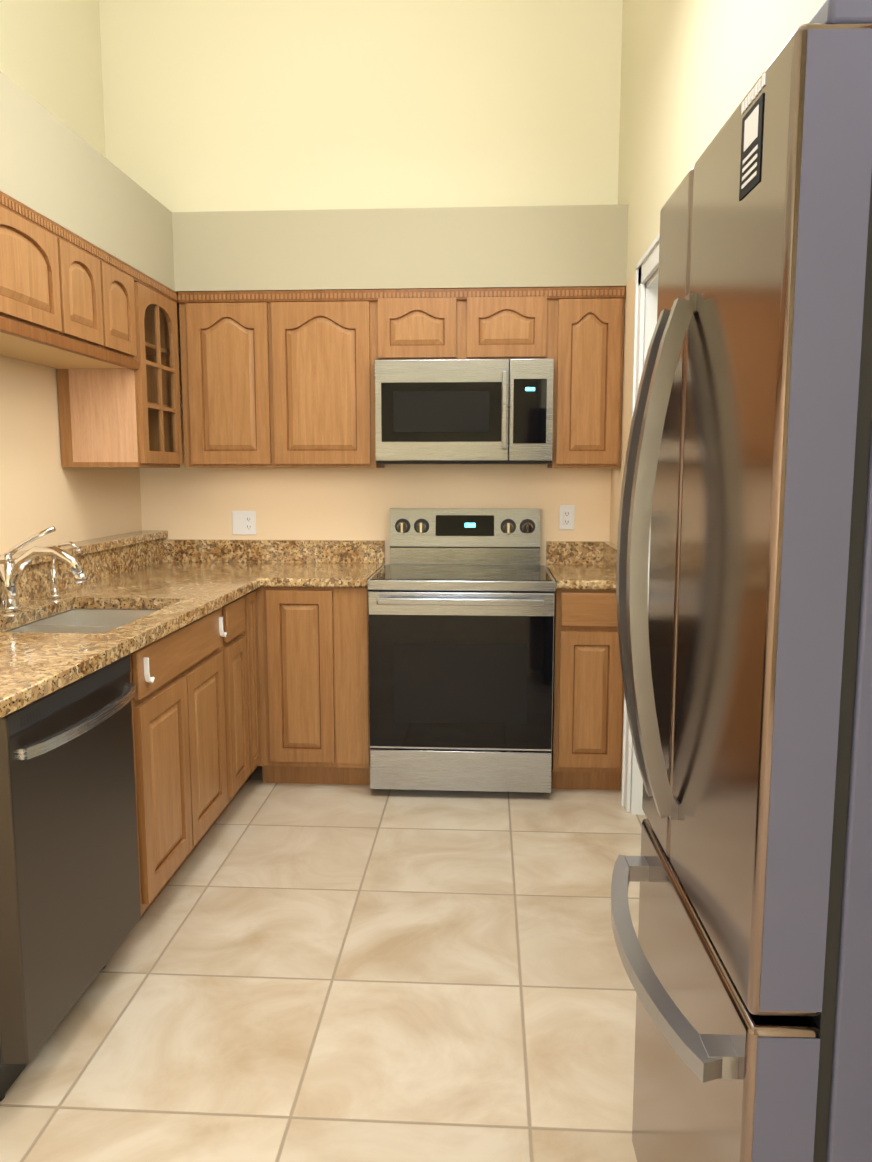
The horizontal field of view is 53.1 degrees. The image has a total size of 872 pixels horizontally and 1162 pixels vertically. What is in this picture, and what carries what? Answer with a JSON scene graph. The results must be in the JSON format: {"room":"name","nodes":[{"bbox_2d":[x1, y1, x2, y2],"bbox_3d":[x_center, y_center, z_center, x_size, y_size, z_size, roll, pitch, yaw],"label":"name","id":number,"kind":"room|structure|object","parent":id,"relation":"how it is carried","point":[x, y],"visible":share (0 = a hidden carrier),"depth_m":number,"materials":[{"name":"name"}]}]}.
{"room":"kitchen","nodes":[
{"label":"kitchen","id":0,"kind":"room"},
{"bbox_2d":[0,0,105,157],"bbox_3d":[-1.801,-2.161,0.523,0.120,1.940,7.000,0,7,3],"label":"wall","id":1,"kind":"structure","parent":0,"point":[50,57],"depth_m":3.63,"materials":[{"name":"beige paint"}]},
{"bbox_2d":[0,355,141,554],"bbox_3d":[-1.752,0.022,0.793,0.218,2.460,7.000,0,7,3],"label":"wall","id":2,"kind":"structure","parent":0,"point":[41,488],"depth_m":3.33,"materials":[{"name":"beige paint"}]},
{"bbox_2d":[0,191,79,354],"bbox_3d":[-1.366,-0.912,2.542,0.328,0.376,0.580,0,7,3],"label":"upper cabinet","id":3,"kind":"object","parent":2,"relation":"attached to","point":[38,264],"depth_m":2.63,"materials":[{"name":"brown wood"}]},
{"bbox_2d":[1,232,115,362],"bbox_3d":[-1.344,-0.961,2.927,0.328,0.376,0.413,0,7,3],"label":"upper cabinet","id":4,"kind":"object","parent":2,"relation":"attached to","point":[96,327],"depth_m":3.02,"materials":[{"name":"brown wood"}]},
{"bbox_2d":[34,255,143,370],"bbox_3d":[-1.328,-0.995,3.200,0.328,0.376,0.353,0,7,3],"label":"upper cabinet","id":5,"kind":"object","parent":2,"relation":"attached to","point":[129,325],"depth_m":3.30,"materials":[{"name":"brown wood"}]},
{"bbox_2d":[0,71,174,290],"bbox_3d":[-1.542,-1.013,0.489,0.418,0.329,6.678,0,7,3],"label":"wall","id":6,"kind":"structure","parent":0,"point":[55,169],"depth_m":2.90,"materials":[{"name":"beige paint"}]},
{"bbox_2d":[0,766,646,1161],"bbox_3d":[0.186,1.287,0.838,4.300,0.060,7.400,0,7,3],"label":"floor","id":7,"kind":"structure","parent":0,"point":[318,972],"depth_m":2.25,"materials":[{"name":"tile"}]},
{"bbox_2d":[0,654,140,1100],"bbox_3d":[-1.103,0.661,2.101,0.651,0.868,0.609,0,7,3],"label":"dishwasher","id":8,"kind":"object","parent":7,"relation":"on","point":[70,912],"visible":1,"depth_m":1.96,"materials":[{"name":"grey metal"}]},
{"bbox_2d":[129,603,236,917],"bbox_3d":[-1.093,0.565,2.832,0.595,0.876,0.845,0,7,3],"label":"base cabinet","id":9,"kind":"object","parent":7,"relation":"on","point":[196,726],"depth_m":2.74,"materials":[{"name":"brown wood"}]},
{"bbox_2d":[0,539,287,717],"bbox_3d":[-1.094,0.043,2.867,0.690,0.152,2.820,0,7,3],"label":"countertop","id":10,"kind":"structure","parent":9,"relation":"on","point":[179,583],"depth_m":3.04,"materials":[{"name":"brown stone"}]},
{"bbox_2d":[0,526,88,611],"bbox_3d":[-1.232,-0.037,2.737,0.314,0.265,0.074,1,7,7],"label":"chrome faucet","id":11,"kind":"object","parent":10,"relation":"on","point":[11,571],"visible":1,"depth_m":2.73,"materials":[{"name":"silver metal"}]},
{"bbox_2d":[47,542,81,598],"bbox_3d":[-1.287,-0.040,3.030,0.135,0.197,0.048,0,7,3],"label":"soap dispenser","id":12,"kind":"object","parent":10,"relation":"on","point":[53,584],"visible":0.92,"depth_m":3.02,"materials":[{"name":"silver metal"}]},
{"bbox_2d":[5,609,159,632],"bbox_3d":[-1.084,0.237,2.729,0.424,0.195,0.674,0,7,3],"label":"stainless steel sink","id":13,"kind":"object","parent":10,"relation":"in","point":[88,621],"visible":0.04,"depth_m":3.03,"materials":[{"name":"silver metal"}]},
{"bbox_2d":[229,591,258,793],"bbox_3d":[-1.059,0.491,3.422,0.595,0.876,0.347,0,7,3],"label":"base cabinet","id":14,"kind":"object","parent":7,"relation":"on","point":[242,620],"depth_m":3.46,"materials":[{"name":"brown wood"}]},
{"bbox_2d":[253,590,260,765],"bbox_3d":[-1.049,0.471,3.583,0.595,0.876,0.222,0,7,3],"label":"base cabinet","id":15,"kind":"object","parent":7,"relation":"on","point":[254,591],"depth_m":3.66,"materials":[{"name":"brown wood"}]},
{"bbox_2d":[255,587,369,784],"bbox_3d":[-0.506,0.422,3.970,0.480,0.876,0.620,0,7,3],"label":"base cabinet","id":16,"kind":"object","parent":7,"relation":"on","point":[313,662],"visible":0.81,"depth_m":3.67,"materials":[{"name":"brown wood"}]},
{"bbox_2d":[268,540,384,587],"bbox_3d":[-0.474,-0.085,3.911,0.422,0.146,0.648,0,7,3],"label":"countertop","id":17,"kind":"structure","parent":16,"relation":"on","point":[294,563],"depth_m":4.18,"materials":[{"name":"brown stone"}]},
{"bbox_2d":[367,508,555,792],"bbox_3d":[0.118,0.284,3.859,0.760,1.178,0.734,0,7,3],"label":"range","id":18,"kind":"object","parent":7,"relation":"on","point":[461,627],"visible":1,"depth_m":3.57,"materials":[{"name":"silver metal"}]},
{"bbox_2d":[551,589,623,789],"bbox_3d":[0.655,0.431,3.903,0.294,0.876,0.620,0,7,3],"label":"base cabinet","id":19,"kind":"object","parent":7,"relation":"on","point":[587,718],"visible":0.85,"depth_m":3.60,"materials":[{"name":"brown wood"}]},
{"bbox_2d":[546,541,616,589],"bbox_3d":[0.655,-0.077,3.846,0.297,0.146,0.648,0,7,3],"label":"countertop","id":20,"kind":"structure","parent":19,"relation":"on","point":[590,565],"depth_m":4.01,"materials":[{"name":"brown stone"}]},
{"bbox_2d":[611,0,871,1161],"bbox_3d":[0.745,0.292,1.231,0.958,1.815,0.619,0,7,3],"label":"refrigerator","id":21,"kind":"object","parent":7,"relation":"on","point":[745,620],"visible":1,"depth_m":0.97,"materials":[{"name":"grey metal"}]},
{"bbox_2d":[99,0,622,564],"bbox_3d":[0.444,-1.369,4.094,4.200,4.400,0.140,0,7,3],"label":"wall","id":22,"kind":"structure","parent":0,"point":[283,104],"depth_m":3.99,"materials":[{"name":"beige paint"}]},
{"bbox_2d":[178,291,289,467],"bbox_3d":[-0.881,-0.900,3.992,0.471,0.760,0.328,0,7,3],"label":"upper cabinet","id":23,"kind":"object","parent":22,"relation":"attached to","point":[278,379],"depth_m":3.83,"materials":[{"name":"brown wood"}]},
{"bbox_2d":[232,511,255,534],"bbox_3d":[-0.931,-0.283,4.236,0.116,0.116,0.008,0,7,3],"label":"outlet","id":24,"kind":"object","parent":22,"relation":"attached to","point":[243,522],"visible":1,"depth_m":4.23,"materials":[{"name":"white plastic"}]},
{"bbox_2d":[286,289,384,467],"bbox_3d":[-0.518,-0.898,3.971,0.528,0.760,0.328,0,7,3],"label":"upper cabinet","id":25,"kind":"object","parent":22,"relation":"attached to","point":[332,335],"depth_m":3.81,"materials":[{"name":"brown wood"}]},
{"bbox_2d":[378,288,465,359],"bbox_3d":[-0.068,-1.123,3.917,0.375,0.300,0.328,0,7,3],"label":"upper cabinet","id":26,"kind":"object","parent":22,"relation":"attached to","point":[413,324],"depth_m":3.76,"materials":[{"name":"brown wood"}]},
{"bbox_2d":[374,358,553,463],"bbox_3d":[0.127,-0.744,3.899,0.762,0.439,0.431,0,7,3],"label":"over-the-range microwave","id":27,"kind":"object","parent":26,"relation":"attached to","point":[463,411],"visible":1,"depth_m":3.72,"materials":[{"name":"grey metal"}]},
{"bbox_2d":[466,287,553,359],"bbox_3d":[0.318,-1.120,3.894,0.397,0.300,0.328,0,7,3],"label":"upper cabinet","id":28,"kind":"object","parent":22,"relation":"attached to","point":[502,323],"depth_m":3.73,"materials":[{"name":"brown wood"}]},
{"bbox_2d":[559,505,574,529],"bbox_3d":[0.621,-0.301,4.142,0.072,0.116,0.008,0,7,3],"label":"electrical outlet plate","id":29,"kind":"object","parent":22,"relation":"attached to","point":[566,516],"visible":1,"depth_m":4.14,"materials":[{"name":"white plastic"}]},
{"bbox_2d":[547,286,624,467],"bbox_3d":[0.663,-0.889,3.903,0.295,0.760,0.328,0,7,3],"label":"upper cabinet","id":30,"kind":"object","parent":22,"relation":"attached to","point":[587,323],"depth_m":3.74,"materials":[{"name":"brown wood"}]},
{"bbox_2d":[172,204,628,304],"bbox_3d":[-0.366,-1.441,3.899,2.365,0.329,0.322,0,7,3],"label":"wall","id":31,"kind":"structure","parent":0,"point":[472,247],"depth_m":3.73,"materials":[{"name":"beige paint"}]},
{"bbox_2d":[609,0,824,811],"bbox_3d":[1.017,-0.920,0.512,0.795,4.400,7.000,0,7,3],"label":"wall","id":32,"kind":"structure","parent":0,"point":[692,71],"depth_m":2.81,"materials":[{"name":"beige paint"}]},
{"bbox_2d":[621,233,659,814],"bbox_3d":[0.803,-0.083,2.977,0.148,2.125,0.920,0,7,3],"label":"door frame","id":33,"kind":"structure","parent":32,"relation":"attached to","point":[647,267],"depth_m":3.29,"materials":[{"name":"white paint"}]},
{"bbox_3d":[-1.482,0.476,2.924,0.082,1.030,2.860,0,7,3],"label":"wall","id":34,"kind":"structure","parent":0,"visible":0},
{"bbox_2d":[0,530,167,566],"bbox_3d":[-1.458,-0.051,2.836,0.128,0.035,2.898,0,7,3],"label":"ledge cap","id":35,"kind":"object","parent":34,"relation":"on","point":[89,546],"visible":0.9,"depth_m":3.64,"materials":[{"name":"brown stone"}]}
]}

